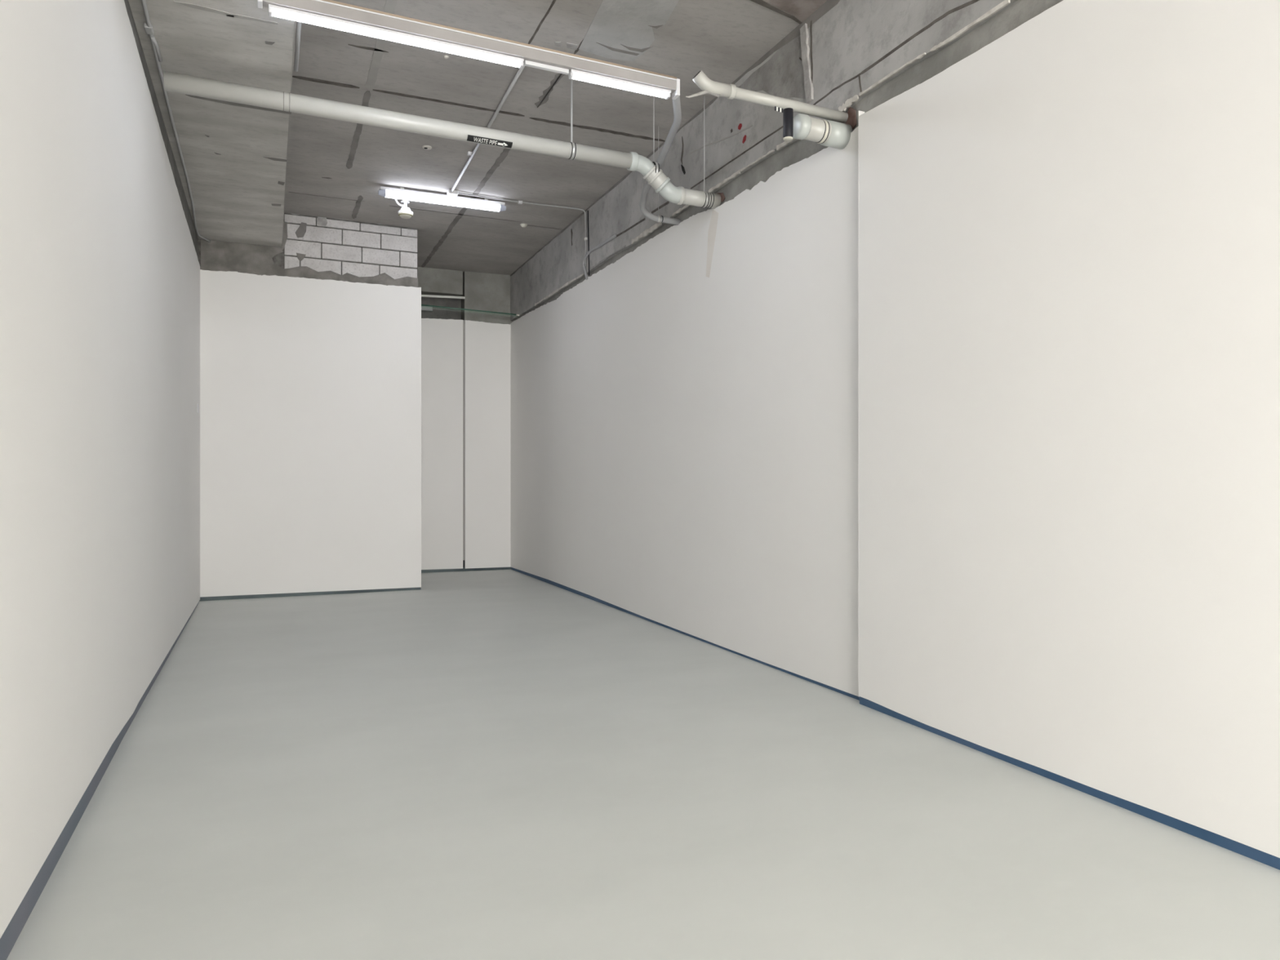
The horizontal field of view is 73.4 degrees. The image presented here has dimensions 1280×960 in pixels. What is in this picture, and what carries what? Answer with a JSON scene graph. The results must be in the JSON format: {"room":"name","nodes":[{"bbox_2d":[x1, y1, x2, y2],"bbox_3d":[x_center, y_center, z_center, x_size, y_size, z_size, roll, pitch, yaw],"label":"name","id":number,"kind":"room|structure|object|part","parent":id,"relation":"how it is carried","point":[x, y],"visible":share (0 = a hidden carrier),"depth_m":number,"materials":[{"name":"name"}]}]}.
{"room":"empty commercial unit","nodes":[
{"label":"empty commercial unit","id":0,"kind":"room"},
{"bbox_2d":[0,0,199,938],"bbox_3d":[-1.778,-0.588,2.369,0.046,3.840,15.760,0,0,-24],"label":"wall","id":1,"kind":"structure","parent":0,"point":[100,266],"depth_m":3.36,"materials":[{"name":"white paint"}]},
{"bbox_2d":[0,601,199,959],"bbox_3d":[-1.777,1.292,2.369,0.032,0.116,15.760,0,0,-24],"label":"baseboard","id":2,"kind":"structure","parent":1,"relation":"attached to","point":[11,933],"depth_m":3.03,"materials":[{"name":"plastic"}]},
{"bbox_2d":[124,0,198,258],"bbox_3d":[-2.007,-0.670,2.346,0.378,4.040,15.900,0,0,-23],"label":"wall","id":3,"kind":"structure","parent":0,"point":[170,153],"depth_m":6.55,"materials":[{"name":"concrete"}]},
{"bbox_2d":[141,0,210,242],"bbox_3d":[-3.792,-2.676,7.117,0.118,0.028,5.450,0,0,-23],"label":"conduit","id":4,"kind":"object","parent":3,"relation":"attached to","point":[148,28],"visible":1,"depth_m":5.87,"materials":[{"name":"grey"}]},
{"bbox_2d":[198,213,421,596],"bbox_3d":[-3.990,-0.915,10.127,2.737,4.530,0.250,0,0,-24],"label":"wall","id":5,"kind":"structure","parent":0,"point":[310,388],"depth_m":10.06,"materials":[{"name":"white paint"}]},
{"bbox_2d":[199,586,421,600],"bbox_3d":[-3.809,1.323,10.087,2.434,0.055,0.014,0,0,-24],"label":"baseboard","id":6,"kind":"structure","parent":5,"relation":"attached to","point":[273,595],"depth_m":10.00,"materials":[{"name":"plastic"}]},
{"bbox_2d":[421,297,461,319],"bbox_3d":[-3.208,-2.625,12.858,1.044,1.150,0.090,0,0,-22],"label":"wall","id":7,"kind":"structure","parent":0,"point":[445,302],"depth_m":12.90,"materials":[{"name":"concrete"}]},
{"bbox_2d":[421,307,432,311],"bbox_3d":[-3.192,-2.546,12.781,0.200,0.065,0.067,0,0,-23],"label":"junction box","id":8,"kind":"object","parent":7,"relation":"attached to","point":[426,309],"visible":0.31,"depth_m":12.76,"materials":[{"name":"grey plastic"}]},
{"bbox_2d":[421,271,512,569],"bbox_3d":[-2.652,-0.943,12.874,1.985,4.515,0.316,0,0,-22],"label":"wall","id":9,"kind":"structure","parent":0,"point":[486,344],"depth_m":12.76,"materials":[{"name":"white paint"}]},
{"bbox_2d":[417,266,462,296],"bbox_3d":[-3.149,-2.975,12.676,1.018,0.450,0.287,0,0,-23],"label":"beam","id":10,"kind":"structure","parent":9,"relation":"attached to","point":[437,282],"depth_m":12.63,"materials":[{"name":"concrete"}]},
{"bbox_2d":[421,294,465,298],"bbox_3d":[-2.909,-2.680,12.557,0.696,0.061,0.036,0,0,-23],"label":"tube","id":11,"kind":"object","parent":10,"relation":"attached to","point":[422,295],"visible":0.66,"depth_m":12.55,"materials":[{"name":"white"}]},
{"bbox_2d":[462,320,464,559],"bbox_3d":[-2.615,-0.590,12.749,0.032,3.560,0.014,0,0,-23],"label":"trim","id":12,"kind":"structure","parent":9,"relation":"attached to","point":[463,320],"depth_m":12.74,"materials":[{"name":"grey"}]},
{"bbox_2d":[421,567,511,573],"bbox_3d":[-2.714,1.323,12.692,1.730,0.055,0.014,0,0,-22],"label":"baseboard","id":13,"kind":"structure","parent":9,"relation":"attached to","point":[463,569],"depth_m":12.72,"materials":[{"name":"plastic"}]},
{"bbox_2d":[284,0,827,275],"bbox_3d":[0.763,-3.197,1.637,5.100,0.206,24.400,0,0,-23],"label":"ceiling","id":14,"kind":"structure","parent":0,"point":[336,169],"depth_m":7.07,"materials":[{"name":"concrete"}]},
{"bbox_2d":[128,0,295,247],"bbox_3d":[-0.317,-2.918,-0.268,1.105,0.463,21.760,0,0,-23],"label":"ceiling beam","id":15,"kind":"structure","parent":14,"relation":"attached to","point":[235,154],"depth_m":6.33,"materials":[{"name":"concrete"}]},
{"bbox_2d":[293,21,301,71],"bbox_3d":[-2.096,-2.720,5.271,0.024,0.024,0.940,0,0,-23],"label":"rod","id":16,"kind":"object","parent":14,"relation":"hanging from","point":[299,24],"visible":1,"depth_m":5.37,"materials":[{"name":"grey metal"}]},
{"bbox_2d":[394,198,413,218],"bbox_3d":[-2.567,-3.003,9.376,0.185,0.283,0.164,0,0,5],"label":"spotlight","id":17,"kind":"object","parent":14,"relation":"attached to","point":[405,212],"visible":0.77,"depth_m":9.33,"materials":[{"name":"beige plastic"}]},
{"bbox_2d":[422,145,431,149],"bbox_3d":[-1.982,-3.092,7.999,0.090,0.015,0.090,0,0,-23],"label":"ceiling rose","id":18,"kind":"object","parent":14,"relation":"attached to","point":[425,147],"visible":1,"depth_m":7.98,"materials":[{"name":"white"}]},
{"bbox_2d":[377,186,506,211],"bbox_3d":[-2.121,-3.039,9.291,1.360,0.121,0.099,0,0,-23],"label":"light","id":19,"kind":"object","parent":14,"relation":"attached to","point":[386,192],"visible":1,"depth_m":9.24,"materials":[{"name":"white plastic"}]},
{"bbox_2d":[164,71,720,208],"bbox_3d":[-1.182,-2.647,6.200,3.951,0.905,0.151,0,0,-23],"label":"pipe","id":20,"kind":"object","parent":14,"relation":"hanging from","point":[175,82],"visible":1,"depth_m":6.04,"materials":[{"name":"white plastic"}]},
{"bbox_2d":[466,134,512,147],"bbox_3d":[-1.085,-2.446,6.210,0.327,0.032,0.043,0,0,-23],"label":"label","id":21,"kind":"object","parent":20,"relation":"on","point":[470,138],"visible":1,"depth_m":6.21,"materials":[{"name":"black plastic"}]},
{"bbox_3d":[-0.516,-2.821,6.488,0.015,0.558,0.016,0,0,-23],"label":"rod","id":22,"kind":"part","parent":20,"relation":"part of","materials":[{"name":"grey metal"}]},
{"bbox_3d":[0.109,-2.797,6.758,0.008,0.605,0.008,0,0,-23],"label":"rod","id":23,"kind":"part","parent":20,"relation":"part of","materials":[{"name":"grey metal"}]},
{"bbox_3d":[0.518,-2.710,6.935,0.008,0.780,0.008,0,0,-23],"label":"rod","id":24,"kind":"part","parent":20,"relation":"part of","materials":[{"name":"grey metal"}]},
{"bbox_2d":[447,189,458,195],"bbox_3d":[-2.005,-3.076,9.200,0.110,0.043,0.080,0,0,-23],"label":"junction box","id":25,"kind":"object","parent":14,"relation":"attached to","point":[455,193],"visible":0.99,"depth_m":9.18,"materials":[{"name":"white plastic"}]},
{"bbox_2d":[257,0,679,99],"bbox_3d":[-0.919,-2.622,5.237,2.583,0.117,0.086,0,0,-25],"label":"light trunking","id":26,"kind":"object","parent":14,"relation":"attached to","point":[321,7],"depth_m":5.14,"materials":[{"name":"white metal"}]},
{"bbox_3d":[-1.386,-2.584,5.033,1.452,0.042,0.062,0,0,-25],"label":"strip light","id":27,"kind":"part","parent":26,"relation":"part of","materials":[{"name":"white plastic"}]},
{"bbox_2d":[321,0,676,79],"bbox_3d":[-0.904,-2.683,5.204,2.531,0.014,0.014,0,0,-25],"label":"cable","id":28,"kind":"object","parent":26,"relation":"on","point":[329,1],"visible":1,"depth_m":5.20,"materials":[{"name":"beige plastic"}]},
{"bbox_2d":[524,60,568,75],"bbox_3d":[-0.586,-2.592,5.401,0.291,0.024,0.030,0,0,-25],"label":"light","id":29,"kind":"object","parent":26,"relation":"attached to","point":[526,63],"visible":1,"depth_m":5.39,"materials":[{"name":"white plastic"}]},
{"bbox_3d":[-0.126,-2.584,5.620,0.712,0.042,0.062,0,0,-25],"label":"strip light","id":30,"kind":"part","parent":26,"relation":"part of","materials":[{"name":"white plastic"}]},
{"bbox_2d":[450,62,524,191],"bbox_3d":[-1.417,-3.084,7.689,0.061,0.035,3.241,0,0,-22],"label":"conduit","id":31,"kind":"object","parent":14,"relation":"attached to","point":[471,154],"visible":0.87,"depth_m":7.32,"materials":[{"name":"grey"}]},
{"bbox_2d":[458,191,586,266],"bbox_3d":[-1.301,-2.776,9.549,1.492,0.652,0.078,0,0,-23],"label":"conduit","id":32,"kind":"object","parent":14,"relation":"attached to","point":[517,202],"visible":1,"depth_m":9.60,"materials":[{"name":"grey galvanised steel"}]},
{"bbox_2d":[520,223,527,227],"bbox_3d":[-1.411,-3.085,10.427,0.090,0.030,0.090,0,0,-23],"label":"plug","id":33,"kind":"object","parent":14,"relation":"attached to","point":[523,225],"visible":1,"depth_m":10.40,"materials":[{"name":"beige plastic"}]},
{"bbox_2d":[639,95,681,224],"bbox_3d":[0.143,-2.679,6.698,0.357,0.841,1.898,0,0,3],"label":"drain pipe","id":34,"kind":"object","parent":14,"relation":"attached to","point":[676,103],"visible":0.78,"depth_m":6.68,"materials":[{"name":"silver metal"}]},
{"bbox_3d":[0.162,-2.710,7.533,0.005,0.780,0.005,0,0,-1],"label":"rod","id":35,"kind":"part","parent":34,"relation":"part of","materials":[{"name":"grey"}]},
{"bbox_2d":[6,568,1279,959],"bbox_3d":[0.862,1.425,1.408,5.100,0.150,24.900,0,0,-23],"label":"floor","id":36,"kind":"structure","parent":0,"point":[508,764],"depth_m":3.37,"materials":[{"name":"grey paint"}]},
{"bbox_2d":[510,125,859,697],"bbox_3d":[-0.292,-0.522,9.123,0.031,3.704,8.620,0,0,-23],"label":"wall","id":37,"kind":"structure","parent":0,"point":[684,415],"depth_m":6.90,"materials":[{"name":"white paint"}]},
{"bbox_2d":[792,113,852,149],"bbox_3d":[1.124,-2.161,5.334,0.368,0.161,0.152,0,0,-23],"label":"pipe stub","id":38,"kind":"object","parent":37,"relation":"attached to","point":[828,133],"visible":0.97,"depth_m":5.28,"materials":[{"name":"white plastic"}]},
{"bbox_2d":[782,107,793,141],"bbox_3d":[0.893,-2.141,5.180,0.062,0.178,0.062,0,0,-23],"label":"black sleeve","id":39,"kind":"object","parent":38,"relation":"attached to","point":[788,113],"visible":1,"depth_m":5.16,"materials":[{"name":"black rubber"}]},
{"bbox_2d":[774,106,782,112],"bbox_3d":[0.833,-2.222,5.154,0.057,0.028,0.004,0,0,-23],"label":"tag","id":40,"kind":"object","parent":39,"relation":"attached to","point":[776,108],"visible":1,"depth_m":5.15,"materials":[{"name":"white plastic"}]},
{"bbox_2d":[820,120,852,149],"bbox_3d":[1.222,-2.158,5.376,0.154,0.154,0.152,0,0,-23],"label":"socket","id":41,"kind":"object","parent":38,"relation":"attached to","point":[838,135],"depth_m":5.32,"materials":[{"name":"plastic"}]},
{"bbox_2d":[512,0,1062,321],"bbox_3d":[2.752,-2.150,2.170,0.100,0.600,23.801,0,0,-23],"label":"wall","id":42,"kind":"structure","parent":0,"point":[1020,11],"depth_m":5.01,"materials":[{"name":"concrete"}]},
{"bbox_2d":[421,304,519,317],"bbox_3d":[-2.504,-2.413,12.209,1.612,0.081,0.040,0,0,-23],"label":"glass strip","id":43,"kind":"object","parent":42,"relation":"attached to","point":[422,305],"visible":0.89,"depth_m":12.24,"materials":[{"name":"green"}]},
{"bbox_2d":[587,210,589,275],"bbox_3d":[-0.585,-2.691,9.754,0.014,0.746,0.053,0,0,-23],"label":"wire","id":44,"kind":"object","parent":42,"relation":"attached to","point":[588,211],"visible":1,"depth_m":9.75,"materials":[{"name":"black rubber"}]},
{"bbox_2d":[582,234,617,279],"bbox_3d":[-0.451,-2.438,9.427,0.032,0.309,1.013,0,0,-23],"label":"conduit","id":45,"kind":"object","parent":42,"relation":"attached to","point":[614,236],"visible":1,"depth_m":9.59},
{"bbox_2d":[510,0,1017,320],"bbox_3d":[2.776,-2.627,2.181,0.268,0.947,23.801,0,0,-23],"label":"beam","id":46,"kind":"structure","parent":42,"relation":"attached to","point":[845,51],"depth_m":6.22,"materials":[{"name":"concrete"}]},
{"bbox_2d":[685,70,848,123],"bbox_3d":[0.778,-2.295,5.184,1.119,0.173,0.082,0,0,-23],"label":"pipe","id":47,"kind":"object","parent":42,"relation":"attached to","point":[717,89],"visible":1,"depth_m":5.13,"materials":[{"name":"white plastic"}]},
{"bbox_2d":[858,0,1279,857],"bbox_3d":[4.187,-0.438,-1.874,0.045,3.513,15.234,0,0,-22],"label":"wall","id":48,"kind":"structure","parent":0,"point":[1069,228],"depth_m":3.71,"materials":[{"name":"white paint"}]},
{"bbox_2d":[511,567,1279,870],"bbox_3d":[2.548,1.321,2.083,0.189,0.059,23.801,0,0,-22],"label":"baseboard","id":49,"kind":"structure","parent":48,"relation":"attached to","point":[1267,859],"depth_m":3.84,"materials":[{"name":"blue plastic"}]}
]}

